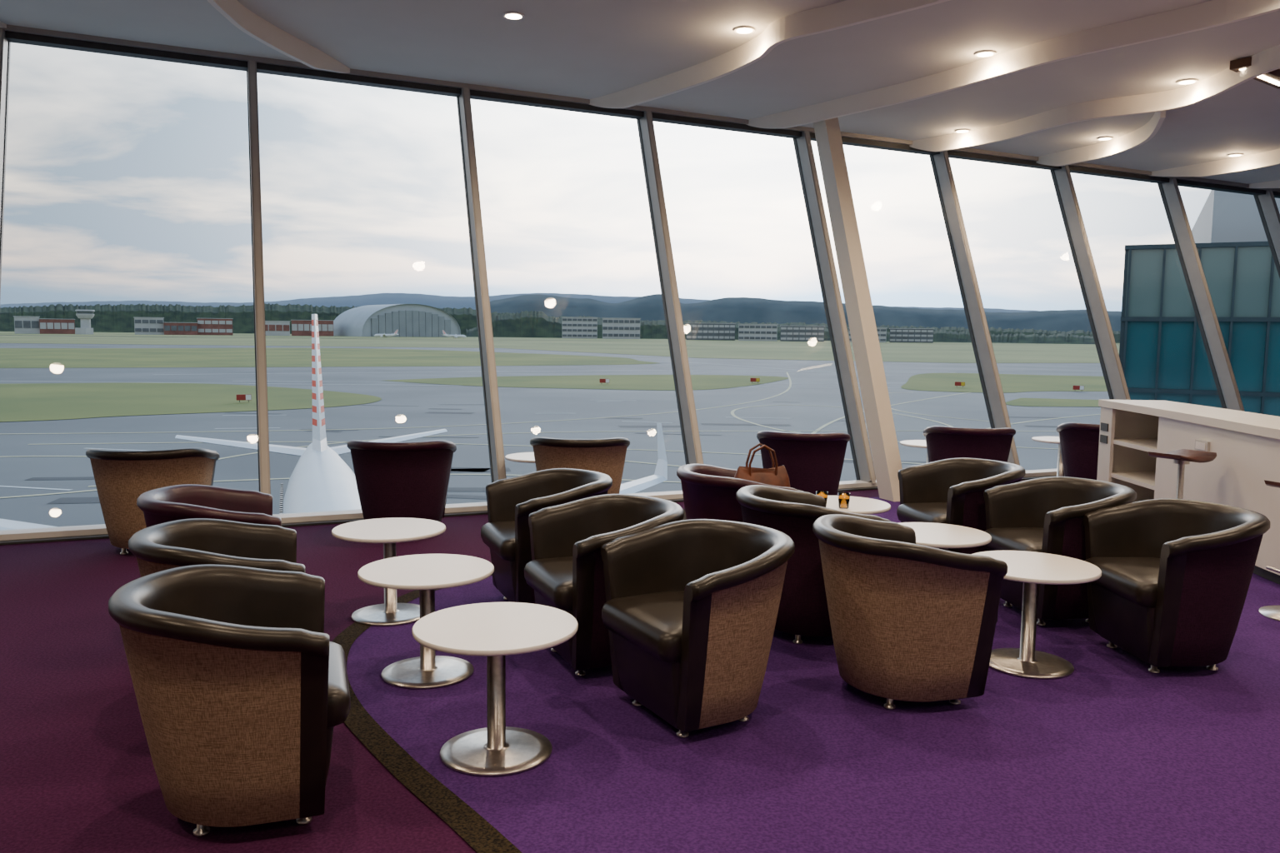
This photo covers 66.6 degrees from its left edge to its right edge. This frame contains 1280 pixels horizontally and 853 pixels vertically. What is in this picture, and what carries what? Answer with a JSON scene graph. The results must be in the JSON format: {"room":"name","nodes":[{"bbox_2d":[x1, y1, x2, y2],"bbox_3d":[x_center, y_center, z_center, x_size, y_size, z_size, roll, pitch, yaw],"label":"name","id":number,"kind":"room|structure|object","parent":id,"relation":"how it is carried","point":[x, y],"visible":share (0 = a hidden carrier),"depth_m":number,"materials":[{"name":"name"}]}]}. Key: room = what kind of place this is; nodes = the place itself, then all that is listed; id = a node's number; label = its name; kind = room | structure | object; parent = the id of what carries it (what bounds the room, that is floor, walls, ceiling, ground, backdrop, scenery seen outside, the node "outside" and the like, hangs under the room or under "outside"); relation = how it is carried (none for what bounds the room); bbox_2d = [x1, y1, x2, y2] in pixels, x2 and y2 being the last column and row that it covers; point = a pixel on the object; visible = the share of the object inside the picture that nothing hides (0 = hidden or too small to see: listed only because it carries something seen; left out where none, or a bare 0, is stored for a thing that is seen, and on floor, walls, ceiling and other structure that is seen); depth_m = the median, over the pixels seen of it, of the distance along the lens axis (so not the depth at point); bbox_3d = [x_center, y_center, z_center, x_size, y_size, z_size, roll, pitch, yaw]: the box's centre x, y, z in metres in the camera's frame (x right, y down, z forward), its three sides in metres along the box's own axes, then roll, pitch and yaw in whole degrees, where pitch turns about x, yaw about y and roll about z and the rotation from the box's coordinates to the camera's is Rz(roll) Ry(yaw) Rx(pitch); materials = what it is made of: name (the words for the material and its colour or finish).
{"room":"airport terminal","nodes":[
{"label":"airport terminal","id":0,"kind":"room"},
{"bbox_2d":[0,28,10,299],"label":"window frame","id":1,"kind":"structure","parent":0,"point":[5,46],"depth_m":7.94,"materials":[{"name":"grey metal"}]},
{"bbox_2d":[246,60,270,494],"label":"window frame","id":2,"kind":"structure","parent":0,"point":[264,485],"depth_m":8.24,"materials":[{"name":"grey metal"}]},
{"bbox_2d":[456,87,506,482],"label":"window frame","id":3,"kind":"structure","parent":0,"point":[494,432],"depth_m":9.02,"materials":[{"name":"grey metal"}]},
{"bbox_2d":[0,480,1026,852],"bbox_3d":[5.802,1.329,4.448,28.404,0.250,22.156,1,5,0],"label":"floor","id":4,"kind":"structure","parent":0,"point":[77,773],"depth_m":3.74,"materials":[{"name":"carpet"}]},
{"bbox_2d":[85,448,219,554],"bbox_3d":[-3.413,0.499,6.809,0.802,0.738,0.698,0,6,-10],"label":"armchair","id":5,"kind":"object","parent":4,"relation":"on","point":[121,477],"visible":0.66,"depth_m":6.55,"materials":[{"name":"fabric"}]},
{"bbox_2d":[136,484,281,527],"bbox_3d":[-2.138,0.694,4.930,0.698,0.738,0.802,-2,6,-24],"label":"armchair","id":6,"kind":"object","parent":4,"relation":"on","point":[171,503],"visible":0.28,"depth_m":4.94,"materials":[{"name":"leather"}]},
{"bbox_2d":[128,518,304,577],"bbox_3d":[-1.693,0.787,4.003,0.698,0.738,0.802,-2,6,-22],"label":"armchair","id":7,"kind":"object","parent":4,"relation":"on","point":[159,547],"visible":0.22,"depth_m":4.13,"materials":[{"name":"leather"}]},
{"bbox_2d":[108,565,350,836],"bbox_3d":[-1.314,0.872,3.165,0.698,0.738,0.802,-1,6,-19],"label":"armchair","id":8,"kind":"object","parent":4,"relation":"on","point":[241,688],"visible":1,"depth_m":2.90,"materials":[{"name":"fabric"}]},
{"bbox_2d":[346,440,456,522],"bbox_3d":[-1.829,0.454,7.465,0.802,0.738,0.698,0,6,-5],"label":"armchair","id":9,"kind":"object","parent":4,"relation":"on","point":[410,480],"visible":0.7,"depth_m":7.23,"materials":[{"name":"leather"}]},
{"bbox_2d":[332,509,686,852],"bbox_3d":[0.696,1.290,2.906,4.483,0.001,11.579,1,5,0],"label":"carpet strip","id":10,"kind":"object","parent":4,"relation":"on","point":[467,823],"depth_m":3.40,"materials":[{"name":"brown carpet"}]},
{"bbox_2d":[505,452,536,471],"bbox_3d":[-0.866,0.497,8.447,0.600,0.484,0.600,1,5,0],"label":"round pedestal table","id":11,"kind":"object","parent":4,"relation":"on","point":[527,457],"visible":0.24,"depth_m":8.31,"materials":[{"name":"laminate"}]},
{"bbox_2d":[0,475,1056,544],"bbox_3d":[3.297,0.601,10.329,23.210,0.016,9.919,1,5,0],"label":"grille","id":12,"kind":"object","parent":4,"relation":"in","point":[478,512],"depth_m":7.80,"materials":[{"name":"grey metal"}]},
{"bbox_2d":[0,468,1057,540],"bbox_3d":[3.261,0.573,10.412,23.282,0.060,10.089,1,5,0],"label":"trim","id":13,"kind":"structure","parent":4,"relation":"on","point":[17,534],"depth_m":7.93,"materials":[{"name":"grey metal"}]},
{"bbox_2d":[530,437,629,494],"bbox_3d":[-0.481,0.436,7.804,0.802,0.738,0.698,0,5,-3],"label":"armchair","id":14,"kind":"object","parent":4,"relation":"on","point":[607,456],"visible":0.44,"depth_m":7.52,"materials":[{"name":"fabric"}]},
{"bbox_2d":[346,496,1279,852],"bbox_3d":[9.007,1.087,5.983,21.100,0.003,17.762,1,5,0],"label":"carpet","id":15,"kind":"object","parent":4,"relation":"on","point":[1112,755],"visible":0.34,"depth_m":3.63,"materials":[{"name":"purple carpet"}]},
{"bbox_2d":[331,517,445,626],"bbox_3d":[-1.364,0.792,5.322,0.600,0.484,0.600,1,5,0],"label":"round pedestal table","id":16,"kind":"object","parent":15,"relation":"on","point":[388,532],"visible":0.89,"depth_m":5.28,"materials":[{"name":"metal"}]},
{"bbox_2d":[357,554,494,689],"bbox_3d":[-0.965,0.882,4.426,0.600,0.484,0.600,1,5,0],"label":"round pedestal table","id":17,"kind":"object","parent":15,"relation":"on","point":[426,573],"visible":0.98,"depth_m":4.38,"materials":[{"name":"metal"}]},
{"bbox_2d":[412,602,578,776],"bbox_3d":[-0.531,0.967,3.599,0.600,0.484,0.600,1,5,0],"label":"round pedestal table","id":18,"kind":"object","parent":15,"relation":"on","point":[494,631],"visible":1,"depth_m":3.57,"materials":[{"name":"laminate"}]},
{"bbox_2d":[480,468,612,604],"bbox_3d":[-0.513,0.650,5.571,0.698,0.738,0.802,-2,6,-22],"label":"armchair","id":19,"kind":"object","parent":15,"relation":"on","point":[510,502],"visible":0.52,"depth_m":5.49,"materials":[{"name":"leather"}]},
{"bbox_2d":[524,494,684,675],"bbox_3d":[-0.151,0.741,4.660,0.698,0.738,0.802,-2,6,-23],"label":"armchair","id":20,"kind":"object","parent":15,"relation":"on","point":[565,572],"visible":0.62,"depth_m":4.54,"materials":[{"name":"leather"}]},
{"bbox_2d":[600,519,794,737],"bbox_3d":[0.261,0.808,4.008,0.699,0.738,0.802,-2,6,-29],"label":"armchair","id":21,"kind":"object","parent":15,"relation":"on","point":[689,612],"visible":1,"depth_m":3.79,"materials":[{"name":"leather"}]},
{"bbox_2d":[676,464,802,522],"bbox_3d":[0.571,0.627,5.936,0.698,0.738,0.802,-1,6,-17],"label":"armchair","id":22,"kind":"object","parent":15,"relation":"on","point":[709,492],"visible":0.38,"depth_m":5.64,"materials":[{"name":"leather"}]},
{"bbox_2d":[734,443,789,487],"bbox_3d":[0.737,0.322,5.916,0.370,0.438,0.172,0,6,-11],"label":"handbag","id":23,"kind":"object","parent":22,"relation":"on","point":[777,476],"visible":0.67,"depth_m":5.88,"materials":[{"name":"leather"}]},
{"bbox_2d":[756,430,850,495],"bbox_3d":[1.405,0.395,8.441,0.802,0.738,0.698,1,6,8],"label":"armchair","id":24,"kind":"object","parent":15,"relation":"on","point":[812,462],"visible":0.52,"depth_m":8.18,"materials":[{"name":"leather"}]},
{"bbox_2d":[735,485,890,644],"bbox_3d":[0.850,0.711,5.090,0.698,0.738,0.802,-1,6,-17],"label":"armchair","id":25,"kind":"object","parent":15,"relation":"on","point":[803,609],"visible":0.5,"depth_m":4.82,"materials":[{"name":"leather"}]},
{"bbox_2d":[813,117,902,501],"bbox_3d":[2.169,-1.303,9.743,0.788,3.890,1.517,1,5,0],"label":"column","id":26,"kind":"structure","parent":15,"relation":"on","point":[870,369],"depth_m":9.64,"materials":[{"name":"beige paint"}]},
{"bbox_2d":[825,495,890,514],"bbox_3d":[1.292,0.731,6.257,0.600,0.484,0.600,1,5,0],"label":"round pedestal table","id":27,"kind":"object","parent":15,"relation":"on","point":[857,505],"visible":0.27,"depth_m":6.15,"materials":[{"name":"laminate"}]},
{"bbox_2d":[815,490,828,506],"bbox_3d":[1.135,0.454,6.090,0.076,0.095,0.076,1,5,0],"label":"juice glass","id":28,"kind":"object","parent":27,"relation":"on","point":[822,493],"visible":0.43,"depth_m":6.06,"materials":[{"name":"orange glass"}]},
{"bbox_2d":[837,492,849,509],"bbox_3d":[1.265,0.460,6.050,0.076,0.095,0.076,1,5,0],"label":"juice glass","id":29,"kind":"object","parent":27,"relation":"on","point":[843,497],"visible":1,"depth_m":6.03,"materials":[{"name":"orange glass"}]},
{"bbox_2d":[812,514,1007,709],"bbox_3d":[1.102,0.795,4.241,0.699,0.738,0.802,-1,6,-16],"label":"armchair","id":30,"kind":"object","parent":15,"relation":"on","point":[910,622],"visible":1,"depth_m":3.97,"materials":[{"name":"fabric"}]},
{"bbox_2d":[900,440,928,463],"bbox_3d":[2.916,0.408,9.811,0.600,0.484,0.600,1,5,0],"label":"round pedestal table","id":31,"kind":"object","parent":15,"relation":"on","point":[913,443],"visible":0.25,"depth_m":9.75,"materials":[{"name":"metal"}]},
{"bbox_2d":[898,522,991,549],"bbox_3d":[1.601,0.822,5.351,0.600,0.484,0.600,1,5,0],"label":"round pedestal table","id":32,"kind":"object","parent":15,"relation":"on","point":[937,536],"visible":0.47,"depth_m":5.25,"materials":[{"name":"laminate"}]},
{"bbox_2d":[896,457,1025,554],"bbox_3d":[2.093,0.608,6.307,0.698,0.738,0.802,0,6,-11],"label":"armchair","id":33,"kind":"object","parent":15,"relation":"on","point":[951,491],"visible":0.52,"depth_m":6.37,"materials":[{"name":"leather"}]},
{"bbox_2d":[923,425,1015,462],"bbox_3d":[3.053,0.355,9.049,0.802,0.738,0.698,2,6,10],"label":"armchair","id":34,"kind":"object","parent":15,"relation":"on","point":[942,442],"visible":0.46,"depth_m":8.77,"materials":[{"name":"leather"}]},
{"bbox_2d":[970,550,1101,679],"bbox_3d":[1.850,0.893,4.635,0.600,0.484,0.600,1,5,0],"label":"round pedestal table","id":35,"kind":"object","parent":15,"relation":"on","point":[1032,569],"visible":0.84,"depth_m":4.60,"materials":[{"name":"laminate"}]},
{"bbox_2d":[1031,436,1063,476],"bbox_3d":[4.456,0.376,10.319,0.600,0.484,0.600,1,5,0],"label":"round pedestal table","id":36,"kind":"object","parent":15,"relation":"on","point":[1055,440],"visible":0.27,"depth_m":10.30,"materials":[{"name":"metal"}]},
{"bbox_2d":[983,476,1136,625],"bbox_3d":[2.365,0.691,5.472,0.699,0.738,0.802,0,6,-7],"label":"armchair","id":37,"kind":"object","parent":15,"relation":"on","point":[1044,515],"visible":0.69,"depth_m":5.45,"materials":[{"name":"leather"}]},
{"bbox_2d":[1055,422,1099,479],"bbox_3d":[4.527,0.323,9.548,0.802,0.738,0.698,2,6,15],"label":"armchair","id":38,"kind":"object","parent":15,"relation":"on","point":[1079,442],"visible":0.27,"depth_m":9.41,"materials":[{"name":"leather"}]},
{"bbox_2d":[1082,498,1270,673],"bbox_3d":[2.605,0.765,4.731,0.698,0.738,0.802,0,5,-4],"label":"armchair","id":39,"kind":"object","parent":15,"relation":"on","point":[1172,589],"visible":0.98,"depth_m":4.49,"materials":[{"name":"leather"}]},
{"bbox_2d":[1148,449,1216,499],"bbox_3d":[3.774,0.562,6.831,0.400,0.770,0.400,-2,6,-29],"label":"bar stool","id":40,"kind":"object","parent":15,"relation":"on","point":[1182,457],"visible":0.4,"depth_m":6.79,"materials":[{"name":"wood"}]},
{"bbox_2d":[1096,399,1279,584],"bbox_3d":[4.636,0.509,6.314,1.264,1.000,5.323,1,5,0],"label":"cabinet","id":41,"kind":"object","parent":15,"relation":"on","point":[1246,444],"depth_m":7.24,"materials":[{"name":"white laminate"}]},
{"bbox_2d":[1259,480,1279,621],"bbox_3d":[3.733,0.692,5.467,0.400,0.770,0.400,-1,6,-17],"label":"bar stool","id":42,"kind":"object","parent":15,"relation":"on","point":[1272,612],"visible":1,"depth_m":5.51,"materials":[{"name":"metal"}]},
{"bbox_2d":[0,0,1279,184],"bbox_3d":[5.565,-2.839,4.716,29.677,0.839,24.090,1,5,0],"label":"ceiling","id":43,"kind":"structure","parent":0,"point":[586,49],"depth_m":8.23,"materials":[{"name":"paint"}]},
{"bbox_2d":[206,0,349,73],"bbox_3d":[-0.587,-2.638,2.688,4.950,0.201,13.002,1,5,0],"label":"ceiling fin","id":44,"kind":"structure","parent":43,"relation":"attached to","point":[247,22],"depth_m":7.88,"materials":[{"name":"white paint"}]},
{"bbox_2d":[502,11,524,19],"bbox_3d":[-0.964,-3.134,7.438,0.168,0.014,0.168,1,5,0],"label":"recessed light","id":45,"kind":"object","parent":43,"relation":"in","point":[508,15],"depth_m":7.41,"materials":[{"name":"white glass"}]},
{"bbox_2d":[0,25,1279,198],"bbox_3d":[2.739,-3.343,11.448,23.319,0.596,9.824,1,5,0],"label":"trim","id":46,"kind":"structure","parent":43,"relation":"attached to","point":[17,34],"depth_m":9.73,"materials":[{"name":"metal"}]},
{"bbox_2d":[734,25,754,34],"bbox_3d":[0.817,-3.098,7.620,0.168,0.014,0.168,1,5,0],"label":"recessed light","id":47,"kind":"object","parent":43,"relation":"in","point":[743,29],"depth_m":7.60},
{"bbox_2d":[589,0,950,108],"bbox_3d":[2.498,-2.649,3.935,6.146,0.202,12.369,1,5,0],"label":"ceiling fin","id":48,"kind":"structure","parent":43,"relation":"attached to","point":[848,12],"depth_m":7.60,"materials":[{"name":"white paint"}]},
{"bbox_2d":[955,129,970,133],"bbox_3d":[3.611,-3.309,10.915,0.168,0.014,0.168,1,5,0],"label":"recessed light","id":49,"kind":"object","parent":43,"relation":"attached to","point":[959,131],"depth_m":10.89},
{"bbox_2d":[975,50,995,57],"bbox_3d":[2.851,-3.078,8.051,0.168,0.014,0.168,1,5,0],"label":"recessed light","id":50,"kind":"object","parent":43,"relation":"in","point":[985,53],"depth_m":8.02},
{"bbox_2d":[745,0,1279,128],"bbox_3d":[4.224,-2.665,4.667,6.193,0.201,12.348,1,5,0],"label":"ceiling fin","id":51,"kind":"structure","parent":43,"relation":"attached to","point":[1212,13],"depth_m":7.73,"materials":[{"name":"white paint"}]},
{"bbox_2d":[909,45,1279,151],"bbox_3d":[6.065,-2.681,5.449,5.825,0.193,12.503,1,5,0],"label":"ceiling fin","id":52,"kind":"structure","parent":43,"relation":"attached to","point":[1267,61],"depth_m":9.36,"materials":[{"name":"white paint"}]},
{"bbox_2d":[1035,110,1165,166],"bbox_3d":[5.234,-3.193,10.898,0.477,0.202,3.106,1,5,0],"label":"ceiling fin","id":53,"kind":"structure","parent":43,"relation":"attached to","point":[1136,138],"depth_m":11.24,"materials":[{"name":"white paint"}]},
{"bbox_2d":[1096,136,1113,140],"bbox_3d":[5.288,-3.275,11.086,0.168,0.014,0.168,1,5,0],"label":"recessed light","id":54,"kind":"object","parent":43,"relation":"attached to","point":[1102,138],"depth_m":11.06,"materials":[{"name":"white glass"}]},
{"bbox_2d":[1176,78,1198,84],"bbox_3d":[4.880,-3.076,8.696,0.168,0.014,0.168,1,5,0],"label":"recessed light","id":55,"kind":"object","parent":43,"relation":"attached to","point":[1190,81],"depth_m":8.68,"materials":[{"name":"white glass"}]},
{"bbox_2d":[1150,148,1279,176],"bbox_3d":[8.803,-2.706,6.610,4.034,0.209,13.258,1,5,0],"label":"ceiling fin","id":56,"kind":"structure","parent":43,"relation":"attached to","point":[1269,158],"depth_m":12.08,"materials":[{"name":"white paint"}]},
{"bbox_2d":[1227,153,1243,156],"bbox_3d":[7.196,-3.282,11.788,0.168,0.014,0.168,1,5,0],"label":"recessed light","id":57,"kind":"object","parent":43,"relation":"attached to","point":[1233,154],"depth_m":11.76,"materials":[{"name":"white glass"}]},
{"bbox_2d":[1229,56,1251,72],"bbox_3d":[4.879,-2.964,7.881,0.397,0.076,0.260,-4,7,-37],"label":"ceiling light","id":58,"kind":"object","parent":43,"relation":"attached to","point":[1237,65],"depth_m":8.00,"materials":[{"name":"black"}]},
{"bbox_2d":[1245,180,1279,188],"bbox_3d":[10.690,-2.724,7.410,4.309,0.207,13.143,1,5,0],"label":"ceiling fin","id":59,"kind":"structure","parent":43,"relation":"attached to","point":[1272,184],"depth_m":13.55,"materials":[{"name":"white paint"}]},
{"bbox_2d":[1252,69,1279,89],"bbox_3d":[5.446,-3.000,8.314,0.701,0.076,0.257,-4,7,-37],"label":"ceiling light","id":60,"kind":"object","parent":43,"relation":"attached to","point":[1272,78],"depth_m":8.32,"materials":[{"name":"white"}]},
{"bbox_2d":[636,110,703,464],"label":"window frame","id":61,"kind":"structure","parent":0,"point":[672,313],"depth_m":9.80,"materials":[{"name":"grey metal"}]},
{"bbox_2d":[792,130,876,484],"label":"window frame","id":62,"kind":"structure","parent":0,"point":[840,342],"depth_m":10.51,"materials":[{"name":"grey metal"}]},
{"bbox_2d":[929,150,1019,465],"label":"window frame","id":63,"kind":"structure","parent":0,"point":[997,413],"depth_m":11.32,"materials":[{"name":"grey metal"}]},
{"bbox_2d":[1050,165,1130,399],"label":"window frame","id":64,"kind":"structure","parent":0,"point":[1114,378],"depth_m":12.13,"materials":[{"name":"grey metal"}]},
{"bbox_2d":[1157,177,1244,411],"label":"window frame","id":65,"kind":"structure","parent":0,"point":[1212,336],"depth_m":12.87,"materials":[{"name":"grey metal"}]},
{"bbox_2d":[1253,190,1279,278],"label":"window frame","id":66,"kind":"structure","parent":0,"point":[1267,206],"depth_m":13.93,"materials":[{"name":"grey metal"}]},
{"label":"outside","id":67,"kind":"structure","parent":0,"visible":0},
{"bbox_2d":[0,335,1109,526],"bbox_3d":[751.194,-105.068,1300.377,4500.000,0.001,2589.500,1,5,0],"label":"apron","id":68,"kind":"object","parent":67,"point":[815,388],"depth_m":130.30,"materials":[{"name":"concrete"}]},
{"bbox_2d":[13,315,39,334],"bbox_3d":[-938.414,-155.388,1492.606,34.322,26.619,42.000,-3,6,-32],"label":"terminal building","id":69,"kind":"structure","parent":68,"relation":"on","point":[26,325],"depth_m":1475.62,"materials":[{"name":"white concrete"}]},
{"bbox_2d":[38,318,74,334],"bbox_3d":[-901.803,-154.941,1509.115,48.377,23.369,42.000,-3,6,-31],"label":"terminal building","id":70,"kind":"structure","parent":68,"relation":"on","point":[47,326],"depth_m":1491.56,"materials":[{"name":"brick"}]},
{"bbox_2d":[75,310,94,334],"bbox_3d":[-831.783,-156.525,1462.299,26.000,37.000,27.000,1,5,0],"label":"control tower","id":71,"kind":"structure","parent":68,"relation":"on","point":[84,316],"depth_m":1455.23,"materials":[{"name":"white concrete"}]},
{"bbox_2d":[134,317,164,334],"bbox_3d":[-792.381,-162.281,1574.249,43.950,27.910,42.000,-2,6,-27],"label":"terminal building","id":72,"kind":"structure","parent":68,"relation":"on","point":[142,326],"depth_m":1556.29,"materials":[{"name":"white concrete"}]},
{"bbox_2d":[163,322,198,334],"bbox_3d":[-746.696,-159.110,1585.600,50.889,20.422,42.000,-2,6,-25],"label":"terminal building","id":73,"kind":"structure","parent":68,"relation":"on","point":[170,328],"depth_m":1567.34,"materials":[{"name":"brick"}]},
{"bbox_2d":[0,382,381,421],"bbox_3d":[-95.769,-3.821,149.159,106.450,0.001,111.287,1,5,0],"label":"grass","id":74,"kind":"structure","parent":68,"relation":"on","point":[18,402],"depth_m":157.13,"materials":[{"name":"green plant"}]},
{"bbox_2d":[235,394,251,402],"bbox_3d":[-61.944,-4.415,152.507,2.200,1.200,0.270,-2,6,-22],"label":"sign","id":75,"kind":"object","parent":74,"relation":"on","point":[243,397],"visible":1,"depth_m":152.41,"materials":[{"name":"white paint"}]},
{"bbox_2d":[197,318,233,334],"bbox_3d":[-703.788,-165.295,1615.413,55.009,27.969,42.000,-2,6,-23],"label":"terminal building","id":76,"kind":"structure","parent":68,"relation":"on","point":[205,326],"depth_m":1596.70,"materials":[{"name":"brick"}]},
{"bbox_2d":[265,320,289,335],"bbox_3d":[-616.748,-166.259,1650.568,46.792,25.061,42.000,-1,6,-20],"label":"terminal building","id":77,"kind":"structure","parent":68,"relation":"on","point":[272,327],"depth_m":1632.57,"materials":[{"name":"brick"}]},
{"bbox_2d":[290,320,334,336],"bbox_3d":[-560.621,-168.601,1670.040,69.448,27.224,42.000,-1,6,-18],"label":"terminal building","id":78,"kind":"structure","parent":68,"relation":"on","point":[299,327],"depth_m":1649.39,"materials":[{"name":"brick"}]},
{"bbox_2d":[0,347,658,368],"bbox_3d":[-315.225,-29.298,389.414,646.347,0.001,448.231,1,5,0],"label":"grass","id":79,"kind":"structure","parent":68,"relation":"on","point":[291,357],"depth_m":385.93,"materials":[{"name":"green plant"}]},
{"bbox_2d":[0,314,667,530],"bbox_3d":[-11.926,1.643,37.545,30.300,12.390,39.000,-1,6,-20],"label":"airliner","id":80,"kind":"object","parent":68,"relation":"on","point":[320,481],"visible":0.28,"depth_m":44.26,"materials":[{"name":"white metal"}]},
{"bbox_2d":[374,330,398,337],"bbox_3d":[-389.588,-142.636,1496.145,39.000,12.390,30.300,1,6,7],"label":"airliner","id":81,"kind":"object","parent":68,"relation":"on","point":[395,333],"visible":0.98,"depth_m":1494.11,"materials":[{"name":"white metal"}]},
{"bbox_2d":[333,304,460,337],"bbox_3d":[-436.769,-189.509,1743.952,190.000,57.411,130.000,-4,7,-41],"label":"hangar","id":82,"kind":"structure","parent":68,"relation":"on","point":[410,320],"depth_m":1693.88,"materials":[{"name":"grey metal"}]},
{"bbox_2d":[442,330,466,338],"bbox_3d":[-280.941,-139.386,1474.683,39.000,12.390,30.300,2,6,13],"label":"airliner","id":83,"kind":"object","parent":68,"relation":"on","point":[456,336],"visible":0.95,"depth_m":1473.46,"materials":[{"name":"white metal"}]},
{"bbox_2d":[0,360,1100,504],"bbox_3d":[-69.915,-11.285,230.178,460.242,0.010,380.441,1,5,0],"label":"taxiway markings","id":84,"kind":"object","parent":68,"relation":"on","point":[62,500],"visible":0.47,"depth_m":110.21,"materials":[{"name":"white paint"}]},
{"bbox_2d":[0,335,1119,363],"bbox_3d":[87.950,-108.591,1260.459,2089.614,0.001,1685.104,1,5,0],"label":"grass","id":85,"kind":"structure","parent":68,"relation":"on","point":[907,352],"depth_m":772.87,"materials":[{"name":"green plant"}]},
{"bbox_2d":[561,316,597,338],"bbox_3d":[-111.673,-182.884,1807.068,66.574,39.234,42.000,0,5,-4],"label":"office building","id":86,"kind":"structure","parent":68,"relation":"on","point":[572,327],"depth_m":1786.91,"materials":[{"name":"white concrete"}]},
{"bbox_2d":[384,375,788,389],"bbox_3d":[-9.872,-11.118,234.920,99.237,0.001,76.014,1,5,0],"label":"grass","id":87,"kind":"structure","parent":68,"relation":"on","point":[579,382],"depth_m":227.96,"materials":[{"name":"green plant"}]},
{"bbox_2d":[600,379,609,383],"bbox_3d":[-7.903,-10.047,217.299,2.200,1.200,0.270,0,5,-2],"label":"sign","id":88,"kind":"object","parent":87,"relation":"on","point":[602,381],"visible":1,"depth_m":217.15,"materials":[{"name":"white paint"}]},
{"bbox_2d":[601,317,640,339],"bbox_3d":[-34.664,-181.960,1810.230,71.427,38.467,42.000,1,5,-1],"label":"office building","id":89,"kind":"structure","parent":68,"relation":"on","point":[612,328],"depth_m":1789.96,"materials":[{"name":"white concrete"}]},
{"bbox_2d":[686,323,735,340],"bbox_3d":[123.838,-165.919,1706.974,86.111,29.729,42.000,1,5,4],"label":"office building","id":90,"kind":"structure","parent":68,"relation":"on","point":[721,332],"depth_m":1686.86,"materials":[{"name":"white concrete"}]},
{"bbox_2d":[738,324,778,341],"bbox_3d":[199.323,-159.007,1650.108,66.170,28.487,42.000,1,6,7],"label":"office building","id":91,"kind":"structure","parent":68,"relation":"on","point":[746,332],"depth_m":1630.18,"materials":[{"name":"white concrete"}]},
{"bbox_2d":[780,325,824,341],"bbox_3d":[272.871,-156.110,1639.749,73.626,26.303,42.000,2,6,9],"label":"office building","id":92,"kind":"structure","parent":68,"relation":"on","point":[788,333],"depth_m":1619.86,"materials":[{"name":"white concrete"}]},
{"bbox_2d":[848,327,887,342],"bbox_3d":[377.574,-152.045,1619.351,62.441,24.391,42.000,2,6,13],"label":"office building","id":93,"kind":"structure","parent":68,"relation":"on","point":[882,332],"depth_m":1594.75,"materials":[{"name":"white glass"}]},
{"bbox_2d":[889,328,934,343],"bbox_3d":[459.271,-153.861,1650.014,72.430,23.922,42.000,2,6,15],"label":"office building","id":94,"kind":"structure","parent":68,"relation":"on","point":[897,335],"depth_m":1630.18,"materials":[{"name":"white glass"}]},
{"bbox_2d":[900,373,1107,392],"bbox_3d":[153.172,-11.124,253.553,191.116,0.001,109.362,1,5,0],"label":"grass","id":95,"kind":"structure","parent":68,"relation":"on","point":[927,382],"depth_m":244.86,"materials":[{"name":"green plant"}]},
{"bbox_2d":[955,381,964,387],"bbox_3d":[72.491,-9.520,220.963,2.200,1.200,0.270,2,6,18],"label":"sign","id":96,"kind":"object","parent":95,"relation":"on","point":[957,383],"visible":1,"depth_m":220.84,"materials":[{"name":"red metal"}]},
{"bbox_2d":[1005,398,1099,406],"bbox_3d":[112.910,-3.296,167.461,100.480,0.001,36.193,1,5,0],"label":"grass","id":97,"kind":"structure","parent":68,"relation":"on","point":[1020,402],"depth_m":172.64,"materials":[{"name":"green plant"}]},
{"bbox_2d":[1072,385,1084,389],"bbox_3d":[94.341,-8.208,209.793,2.200,1.200,0.270,3,6,24],"label":"sign","id":98,"kind":"object","parent":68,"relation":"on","point":[1075,387],"visible":1,"depth_m":209.67,"materials":[{"name":"white paint"}]},
{"bbox_2d":[1119,190,1279,416],"bbox_3d":[28.886,1.129,29.291,26.150,15.900,16.300,3,6,27],"label":"terminal","id":99,"kind":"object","parent":68,"relation":"on","point":[1162,354],"visible":0.38,"depth_m":26.92,"materials":[{"name":"teal glass"}]},
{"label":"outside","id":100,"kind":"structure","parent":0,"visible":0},
{"bbox_2d":[0,331,1119,344],"bbox_3d":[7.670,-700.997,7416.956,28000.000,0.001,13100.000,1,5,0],"label":"field","id":101,"kind":"structure","parent":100,"point":[10,333],"depth_m":1464.85,"materials":[{"name":"green plant"}]},
{"bbox_2d":[0,303,1119,343],"bbox_3d":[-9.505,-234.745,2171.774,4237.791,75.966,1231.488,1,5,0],"label":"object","id":102,"kind":"object","parent":101,"relation":"on","point":[107,318],"visible":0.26,"depth_m":2267.15,"materials":[{"name":"green plant"}]},
{"bbox_2d":[466,310,1094,344],"bbox_3d":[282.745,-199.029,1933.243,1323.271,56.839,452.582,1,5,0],"label":"buildings","id":103,"kind":"structure","parent":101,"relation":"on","point":[524,324],"depth_m":1906.34,"materials":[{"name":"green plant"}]},
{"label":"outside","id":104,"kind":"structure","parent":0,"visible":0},
{"bbox_2d":[0,293,1035,312],"bbox_3d":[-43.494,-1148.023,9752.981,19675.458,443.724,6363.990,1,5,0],"label":"trees","id":105,"kind":"object","parent":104,"point":[438,302],"visible":0.07,"depth_m":8883.94,"materials":[{"name":"green plant"}]},
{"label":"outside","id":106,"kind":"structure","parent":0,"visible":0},
{"bbox_2d":[490,294,1121,332],"bbox_3d":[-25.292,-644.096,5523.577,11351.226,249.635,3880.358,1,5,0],"label":"forested hills","id":107,"kind":"structure","parent":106,"point":[742,310],"depth_m":5659.40,"materials":[{"name":"green plant"}]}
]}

